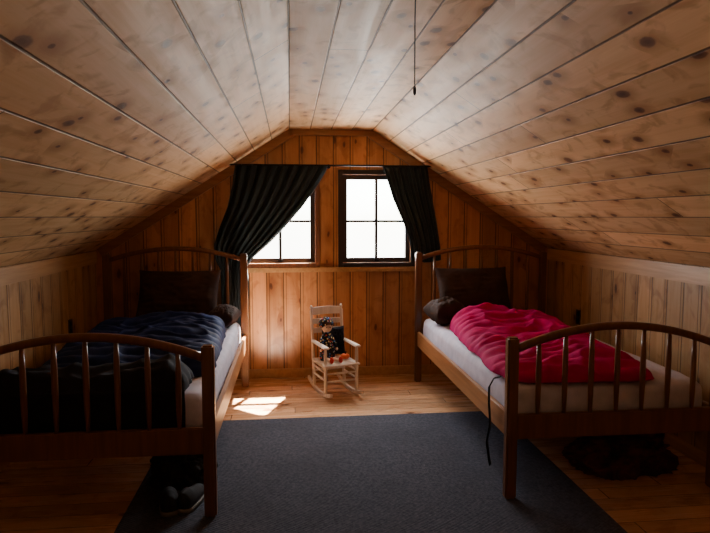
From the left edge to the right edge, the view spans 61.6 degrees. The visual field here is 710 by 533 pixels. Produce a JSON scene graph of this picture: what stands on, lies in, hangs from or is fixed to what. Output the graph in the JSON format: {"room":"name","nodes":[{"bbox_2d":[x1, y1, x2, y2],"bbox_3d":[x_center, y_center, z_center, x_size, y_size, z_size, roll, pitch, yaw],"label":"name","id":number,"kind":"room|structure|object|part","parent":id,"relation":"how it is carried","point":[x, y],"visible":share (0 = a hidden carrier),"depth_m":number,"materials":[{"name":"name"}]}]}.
{"room":"attic bedroom","nodes":[
{"label":"attic bedroom","id":0,"kind":"room"},
{"bbox_2d":[0,251,97,370],"bbox_3d":[-1.760,0.683,1.566,0.060,1.080,6.570,-1,5,-6],"label":"wall","id":1,"kind":"structure","parent":0,"point":[42,306],"depth_m":3.78,"materials":[{"name":"brown wood"}]},
{"bbox_2d":[0,462,10,470],"bbox_3d":[-1.722,1.184,1.613,0.015,0.075,6.570,-1,5,-6],"label":"baseboard","id":2,"kind":"structure","parent":1,"relation":"attached to","point":[2,465],"depth_m":3.19,"materials":[{"name":"brown wood"}]},
{"bbox_2d":[0,251,96,285],"bbox_3d":[-1.718,0.198,1.515,0.020,0.096,6.540,-1,5,-6],"label":"trim","id":3,"kind":"structure","parent":1,"relation":"attached to","point":[22,272],"depth_m":3.72,"materials":[{"name":"brown wood"}]},
{"bbox_2d":[68,319,72,333],"bbox_3d":[-2.014,0.431,4.218,0.010,0.116,0.072,-1,5,-6],"label":"wall outlet","id":4,"kind":"object","parent":1,"relation":"attached to","point":[70,321],"visible":0.88,"depth_m":4.21,"materials":[{"name":"brown plastic"}]},
{"bbox_2d":[95,135,547,369],"bbox_3d":[-0.207,-0.102,5.036,3.788,2.065,0.100,-1,5,-6],"label":"wall","id":5,"kind":"structure","parent":0,"point":[378,308],"depth_m":5.00,"materials":[{"name":"brown wood"}]},
{"bbox_2d":[97,129,293,255],"bbox_3d":[-1.281,-0.601,4.812,1.574,1.030,0.027,-1,5,-6],"label":"trim","id":6,"kind":"structure","parent":5,"relation":"attached to","point":[277,141],"depth_m":4.80,"materials":[{"name":"brown wood"}]},
{"bbox_2d":[250,258,309,262],"bbox_3d":[-0.624,-0.051,4.992,0.498,0.040,0.035,-1,5,-6],"label":"rail","id":7,"kind":"object","parent":5,"relation":"attached to","point":[254,260],"visible":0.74,"depth_m":4.97,"materials":[{"name":"paint"}]},
{"bbox_2d":[247,182,319,267],"bbox_3d":[-0.599,-0.392,4.905,0.616,0.811,0.026,-1,5,-6],"label":"window frame","id":8,"kind":"structure","parent":5,"relation":"attached to","point":[317,190],"depth_m":4.93,"materials":[{"name":"brown wood"}]},
{"bbox_2d":[310,190,314,262],"bbox_3d":[-0.357,-0.400,4.992,0.040,0.735,0.035,-1,5,-6],"label":"stile","id":9,"kind":"object","parent":5,"relation":"attached to","point":[312,197],"visible":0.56,"depth_m":4.98,"materials":[{"name":"paint"}]},
{"bbox_2d":[289,129,371,135],"bbox_3d":[-0.195,-1.100,4.889,0.684,0.048,0.027,-1,5,-6],"label":"trim","id":10,"kind":"structure","parent":5,"relation":"attached to","point":[312,132],"depth_m":4.88,"materials":[{"name":"brown wood"}]},
{"bbox_2d":[230,164,430,168],"bbox_3d":[-0.222,-0.823,4.866,1.880,0.035,0.116,-1,5,-6],"label":"curtain rod","id":11,"kind":"object","parent":5,"relation":"attached to","point":[328,165],"visible":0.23,"depth_m":4.83,"materials":[{"name":"black metal"}]},
{"bbox_2d":[214,164,327,327],"bbox_3d":[-0.676,-0.088,4.841,0.916,1.469,0.064,-1,5,-6],"label":"curtain","id":12,"kind":"object","parent":11,"relation":"hanging from","point":[263,200],"visible":0.7,"depth_m":4.80,"materials":[{"name":"fabric"}]},
{"bbox_3d":[-0.218,-0.820,4.823,1.820,0.014,0.014,-1,5,-6],"label":"rod","id":13,"kind":"part","parent":11,"relation":"part of","materials":[{"name":"black metal"}]},
{"bbox_2d":[383,166,440,262],"bbox_3d":[0.473,-0.432,4.939,0.505,0.798,0.069,-1,5,-6],"label":"curtain","id":14,"kind":"object","parent":11,"relation":"hanging from","point":[410,189],"visible":0.94,"depth_m":4.93,"materials":[{"name":"fabric"}]},
{"bbox_2d":[247,266,414,272],"bbox_3d":[-0.217,0.025,4.980,1.560,0.040,0.030,-1,5,-6],"label":"trim","id":15,"kind":"structure","parent":5,"relation":"attached to","point":[412,268],"depth_m":4.97,"materials":[{"name":"brown wood"}]},
{"bbox_2d":[226,364,442,378],"bbox_3d":[-0.201,0.894,5.061,3.764,0.075,0.018,-1,5,-6],"label":"baseboard","id":16,"kind":"structure","parent":5,"relation":"attached to","point":[429,368],"depth_m":5.06,"materials":[{"name":"brown wood"}]},
{"bbox_2d":[343,170,409,261],"bbox_3d":[0.181,-0.421,5.023,0.577,0.773,0.087,-1,5,-6],"label":"window","id":17,"kind":"structure","parent":5,"relation":"in","point":[351,174],"depth_m":5.00,"materials":[{"name":"paint"}]},
{"bbox_3d":[-0.089,-0.402,5.021,0.040,0.735,0.035,-1,5,-6],"label":"stile","id":18,"kind":"part","parent":17,"relation":"part of","materials":[{"name":"wood"}]},
{"bbox_3d":[0.185,-0.785,4.960,0.577,0.038,0.022,-1,5,-6],"label":"casing","id":19,"kind":"part","parent":17,"relation":"part of","materials":[{"name":"paint"}]},
{"bbox_3d":[0.178,-0.751,5.021,0.497,0.040,0.035,-1,5,-6],"label":"rail","id":20,"kind":"part","parent":17,"relation":"part of","materials":[{"name":"paint"}]},
{"bbox_2d":[347,220,402,221],"bbox_3d":[0.178,-0.385,5.052,0.497,0.020,0.031,-1,5,-6],"label":"muntin","id":21,"kind":"object","parent":17,"relation":"attached to","point":[347,220],"visible":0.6,"depth_m":5.03,"materials":[{"name":"paint"}]},
{"bbox_2d":[347,257,404,261],"bbox_3d":[0.178,-0.058,5.079,0.497,0.040,0.035,-1,5,-6],"label":"rail","id":22,"kind":"object","parent":17,"relation":"attached to","point":[349,259],"visible":0.97,"depth_m":5.06,"materials":[{"name":"paint"}]},
{"bbox_2d":[374,180,377,256],"bbox_3d":[0.178,-0.405,5.050,0.024,0.655,0.035,-1,5,-6],"label":"window muntin","id":23,"kind":"object","parent":17,"relation":"attached to","point":[375,181],"visible":1,"depth_m":5.04,"materials":[{"name":"paint"}]},
{"bbox_3d":[0.445,-0.407,5.079,0.040,0.735,0.035,-1,5,-6],"label":"stile","id":24,"kind":"part","parent":17,"relation":"part of","materials":[{"name":"wood"}]},
{"bbox_2d":[338,170,414,266],"bbox_3d":[0.185,-0.400,4.990,0.653,0.811,0.026,-1,5,-6],"label":"window frame","id":25,"kind":"structure","parent":5,"relation":"attached to","point":[340,172],"depth_m":4.97,"materials":[{"name":"paint"}]},
{"bbox_2d":[368,130,546,251],"bbox_3d":[0.885,-0.621,5.047,1.565,1.029,0.027,-1,5,-6],"label":"trim","id":26,"kind":"structure","parent":5,"relation":"attached to","point":[374,136],"depth_m":5.04,"materials":[{"name":"brown wood"}]},
{"bbox_3d":[-0.622,-0.760,4.907,0.578,0.078,0.087,-1,5,-6],"label":"window","id":27,"kind":"structure","parent":5,"relation":"in","visible":0},
{"bbox_2d":[279,231,281,257],"bbox_3d":[-0.624,-0.397,4.963,0.024,0.655,0.035,-1,5,-6],"label":"window muntin","id":28,"kind":"object","parent":27,"relation":"attached to","point":[280,233],"visible":0.4,"depth_m":4.96,"materials":[{"name":"paint"}]},
{"bbox_2d":[290,220,309,221],"bbox_3d":[-0.624,-0.377,4.965,0.498,0.020,0.031,-1,5,-6],"label":"muntin","id":29,"kind":"object","parent":27,"relation":"attached to","point":[291,220],"visible":0.4,"depth_m":4.97,"materials":[{"name":"paint"}]},
{"bbox_2d":[0,0,709,266],"bbox_3d":[0.153,-0.403,1.684,3.788,1.065,6.570,-1,5,-6],"label":"ceiling","id":30,"kind":"structure","parent":0,"point":[584,125],"depth_m":2.36,"materials":[{"name":"brown wood"}]},
{"bbox_2d":[413,0,415,94],"bbox_3d":[0.170,-0.652,1.549,0.124,0.385,0.124,-1,5,-6],"label":"pull cord","id":31,"kind":"object","parent":30,"relation":"hanging from","point":[414,88],"visible":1,"depth_m":1.60,"materials":[{"name":"fabric"}]},
{"bbox_2d":[0,373,709,532],"bbox_3d":[0.153,1.229,1.821,3.788,0.050,6.570,-1,5,-6],"label":"floor","id":32,"kind":"structure","parent":0,"point":[79,495],"depth_m":3.08,"materials":[{"name":"brown wood"}]},
{"bbox_2d":[0,246,248,516],"bbox_3d":[-1.274,0.490,3.608,1.089,1.123,2.130,-1,5,-6],"label":"bed","id":33,"kind":"object","parent":32,"relation":"on","point":[25,446],"visible":0.73,"depth_m":2.60,"materials":[{"name":"brown wood"}]},
{"bbox_3d":[-1.161,0.778,2.594,0.987,0.120,0.026,-1,5,-6],"label":"footboard rail","id":34,"kind":"part","parent":33,"relation":"part of","materials":[{"name":"brown wood"}]},
{"bbox_3d":[-1.901,0.437,4.586,0.054,1.065,0.048,-1,5,-6],"label":"headboard post","id":35,"kind":"part","parent":33,"relation":"part of","materials":[{"name":"brown wood"}]},
{"bbox_3d":[-0.647,0.732,2.646,0.054,0.778,0.048,-1,5,-6],"label":"footboard post","id":36,"kind":"part","parent":33,"relation":"part of","materials":[{"name":"brown wood"}]},
{"bbox_2d":[185,323,240,426],"bbox_3d":[-1.276,0.602,3.637,1.004,0.199,1.974,-1,5,-6],"label":"mattress","id":37,"kind":"object","parent":33,"relation":"on","point":[193,393],"visible":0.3,"depth_m":3.17,"materials":[{"name":"white fabric"}]},
{"bbox_2d":[0,353,193,433],"bbox_3d":[-1.221,0.584,2.773,0.898,0.319,0.292,-1,5,-6],"label":"blanket","id":38,"kind":"object","parent":37,"relation":"on","point":[132,375],"visible":0.73,"depth_m":2.65,"materials":[{"name":"black fabric"}]},
{"bbox_2d":[42,310,225,375],"bbox_3d":[-1.243,0.425,3.554,0.914,0.162,1.300,-1,5,-6],"label":"blanket","id":39,"kind":"object","parent":37,"relation":"on","point":[192,330],"visible":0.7,"depth_m":3.49,"materials":[{"name":"blue fabric"}]},
{"bbox_2d":[135,270,220,316],"bbox_3d":[-1.327,0.224,4.470,0.620,0.384,0.273,0,5,-2],"label":"pillow","id":40,"kind":"object","parent":37,"relation":"on","point":[160,291],"visible":0.8,"depth_m":4.39,"materials":[{"name":"brown fabric"}]},
{"bbox_2d":[208,304,240,327],"bbox_3d":[-0.962,0.364,4.367,0.200,0.176,0.260,0,5,4],"label":"pillow","id":41,"kind":"object","parent":37,"relation":"on","point":[229,314],"visible":0.76,"depth_m":4.28,"materials":[{"name":"brown fabric"}]},
{"bbox_3d":[-0.759,0.686,3.680,0.024,0.120,2.034,-1,5,-6],"label":"rail","id":42,"kind":"part","parent":33,"relation":"part of","materials":[{"name":"brown wood"}]},
{"bbox_3d":[-0.872,0.428,4.697,0.054,1.065,0.048,-1,5,-6],"label":"headboard post","id":43,"kind":"part","parent":33,"relation":"part of","materials":[{"name":"brown wood"}]},
{"bbox_2d":[308,303,363,397],"bbox_3d":[-0.157,0.642,4.589,0.298,0.656,0.540,-2,5,-22],"label":"rocking chair","id":44,"kind":"object","parent":32,"relation":"on","point":[337,332],"visible":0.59,"depth_m":4.67,"materials":[{"name":"paint"}]},
{"bbox_3d":[-0.332,0.621,4.686,0.028,0.629,0.093,-2,5,-22],"label":"post","id":45,"kind":"part","parent":44,"relation":"part of","materials":[{"name":"paint"}]},
{"bbox_3d":[-0.269,0.595,4.528,0.048,0.016,0.330,-2,5,-22],"label":"arm","id":46,"kind":"part","parent":44,"relation":"part of","materials":[{"name":"paint"}]},
{"bbox_3d":[-0.220,0.783,4.423,0.028,0.348,0.027,-2,5,-22],"label":"leg","id":47,"kind":"part","parent":44,"relation":"part of","materials":[{"name":"paint"}]},
{"bbox_2d":[319,317,342,363],"bbox_3d":[-0.197,0.560,4.534,0.147,0.336,0.233,-2,5,-22],"label":"doll","id":48,"kind":"object","parent":44,"relation":"on","point":[326,323],"visible":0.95,"depth_m":4.54,"materials":[{"name":"fabric"}]},
{"bbox_3d":[-0.166,0.577,4.584,0.067,0.098,0.030,4,6,41],"label":"arm","id":49,"kind":"part","parent":48,"relation":"part of","materials":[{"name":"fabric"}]},
{"bbox_2d":[322,325,344,353],"bbox_3d":[-0.170,0.586,4.696,0.190,0.230,0.075,-2,-3,-22],"label":"cushion","id":50,"kind":"object","parent":44,"relation":"on","point":[337,332],"depth_m":4.69,"materials":[{"name":"black fabric"}]},
{"bbox_3d":[-0.149,0.739,4.577,0.286,0.035,0.303,-2,5,-22],"label":"seat","id":51,"kind":"part","parent":44,"relation":"part of","materials":[{"name":"paint"}]},
{"bbox_3d":[-0.101,0.613,4.780,0.028,0.629,0.093,-2,5,-22],"label":"post","id":52,"kind":"part","parent":44,"relation":"part of","materials":[{"name":"paint"}]},
{"bbox_2d":[341,351,349,358],"bbox_3d":[-0.076,0.683,4.593,0.066,0.061,0.066,1,5,16],"label":"pumpkin","id":53,"kind":"object","parent":44,"relation":"on","point":[345,355],"visible":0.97,"depth_m":4.57,"materials":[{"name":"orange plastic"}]},
{"bbox_3d":[-0.037,0.587,4.622,0.048,0.016,0.330,-2,5,-22],"label":"arm","id":54,"kind":"part","parent":44,"relation":"part of","materials":[{"name":"paint"}]},
{"bbox_3d":[0.012,0.775,4.518,0.028,0.348,0.027,-2,5,-22],"label":"leg","id":55,"kind":"part","parent":44,"relation":"part of","materials":[{"name":"paint"}]},
{"bbox_2d":[114,411,627,532],"bbox_3d":[0.101,1.164,2.228,2.180,0.012,3.600,-1,5,-6],"label":"area rug","id":56,"kind":"object","parent":32,"relation":"on","point":[418,472],"visible":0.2,"depth_m":3.00,"materials":[{"name":"grey carpet"}]},
{"bbox_2d":[159,483,203,516],"bbox_3d":[-0.813,1.062,2.776,0.212,0.097,0.240,-1,5,-6],"label":"sneakers","id":57,"kind":"object","parent":56,"relation":"on","point":[190,498],"visible":0.95,"depth_m":2.69,"materials":[{"name":"fabric"}]},
{"bbox_2d":[148,454,217,490],"bbox_3d":[-0.881,0.997,3.044,0.351,0.181,0.276,-1,5,-6],"label":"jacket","id":58,"kind":"object","parent":56,"relation":"on","point":[179,472],"visible":0.62,"depth_m":2.95,"materials":[{"name":"black fabric"}]},
{"bbox_2d":[414,245,709,498],"bbox_3d":[1.146,0.468,3.880,1.099,1.123,2.110,-1,5,-6],"label":"bed","id":59,"kind":"object","parent":32,"relation":"on","point":[514,425],"visible":0.73,"depth_m":2.86,"materials":[{"name":"brown wood"}]},
{"bbox_3d":[0.515,0.415,4.847,0.054,1.065,0.048,-1,5,-6],"label":"headboard post","id":60,"kind":"part","parent":59,"relation":"part of","materials":[{"name":"brown wood"}]},
{"bbox_3d":[0.626,0.673,3.841,0.024,0.120,2.014,-1,5,-6],"label":"rail","id":61,"kind":"part","parent":59,"relation":"part of","materials":[{"name":"brown wood"}]},
{"bbox_3d":[0.738,0.718,2.816,0.054,0.778,0.048,-1,5,-6],"label":"footboard post","id":62,"kind":"part","parent":59,"relation":"part of","materials":[{"name":"brown wood"}]},
{"bbox_3d":[1.554,0.406,4.960,0.054,1.065,0.048,-1,5,-6],"label":"headboard post","id":63,"kind":"part","parent":59,"relation":"part of","materials":[{"name":"brown wood"}]},
{"bbox_2d":[423,319,701,412],"bbox_3d":[1.146,0.582,3.887,1.018,0.198,2.001,-1,5,-6],"label":"mattress","id":64,"kind":"object","parent":59,"relation":"on","point":[442,337],"visible":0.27,"depth_m":2.94,"materials":[{"name":"white fabric"}]},
{"bbox_2d":[423,296,464,325],"bbox_3d":[0.687,0.334,4.504,0.270,0.221,0.240,-2,5,-20],"label":"pillow","id":65,"kind":"object","parent":64,"relation":"on","point":[442,310],"visible":0.83,"depth_m":4.41,"materials":[{"name":"brown fabric"}]},
{"bbox_2d":[434,267,510,308],"bbox_3d":[0.939,0.203,4.716,0.608,0.384,0.276,-1,5,-12],"label":"pillow","id":66,"kind":"object","parent":64,"relation":"on","point":[471,286],"visible":0.72,"depth_m":4.64,"materials":[{"name":"brown fabric"}]},
{"bbox_2d":[449,302,654,382],"bbox_3d":[1.073,0.404,3.665,0.851,0.186,1.598,-1,5,-6],"label":"blanket","id":67,"kind":"object","parent":64,"relation":"on","point":[484,328],"visible":0.87,"depth_m":3.33,"materials":[{"name":"fabric"}]},
{"bbox_2d":[486,376,501,465],"bbox_3d":[0.701,0.777,2.997,0.092,0.453,0.046,-1,5,-6],"label":"strap","id":68,"kind":"object","parent":67,"relation":"hanging from","point":[489,408],"visible":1,"depth_m":2.99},
{"bbox_3d":[1.257,0.754,2.875,0.997,0.120,0.026,-1,5,-6],"label":"footboard rail","id":69,"kind":"part","parent":59,"relation":"part of","materials":[{"name":"brown wood"}]},
{"bbox_3d":[1.665,0.664,3.953,0.024,0.120,2.014,-1,5,-6],"label":"rail","id":70,"kind":"part","parent":59,"relation":"part of","materials":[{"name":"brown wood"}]},
{"bbox_3d":[1.777,0.708,2.928,0.054,0.778,0.048,-1,5,-6],"label":"footboard post","id":71,"kind":"part","parent":59,"relation":"part of","materials":[{"name":"brown wood"}]},
{"bbox_2d":[561,433,678,480],"bbox_3d":[1.458,0.980,3.249,0.621,0.205,0.393,-1,5,-6],"label":"pile","id":72,"kind":"object","parent":32,"relation":"on","point":[611,457],"visible":0.91,"depth_m":3.13,"materials":[{"name":"black fabric"}]},
{"bbox_2d":[546,248,709,452],"bbox_3d":[2.066,0.648,1.980,0.060,1.080,6.570,-1,5,-6],"label":"wall","id":73,"kind":"structure","parent":0,"point":[601,295],"depth_m":3.82,"materials":[{"name":"brown wood"}]},
{"bbox_2d":[576,309,580,324],"bbox_3d":[1.740,0.395,4.644,0.010,0.116,0.072,-1,5,-6],"label":"wall outlet","id":74,"kind":"object","parent":73,"relation":"attached to","point":[578,312],"visible":0.98,"depth_m":4.63,"materials":[{"name":"brown plastic"}]},
{"bbox_2d":[547,249,709,286],"bbox_3d":[2.028,0.164,1.921,0.020,0.096,6.540,-1,5,-6],"label":"trim","id":75,"kind":"structure","parent":73,"relation":"attached to","point":[674,272],"depth_m":3.80,"materials":[{"name":"brown wood"}]},
{"bbox_2d":[663,433,705,467],"bbox_3d":[2.029,1.150,2.019,0.015,0.075,6.570,-1,5,-6],"label":"baseboard","id":76,"kind":"structure","parent":73,"relation":"attached to","point":[675,442],"depth_m":3.37,"materials":[{"name":"brown wood"}]}
]}

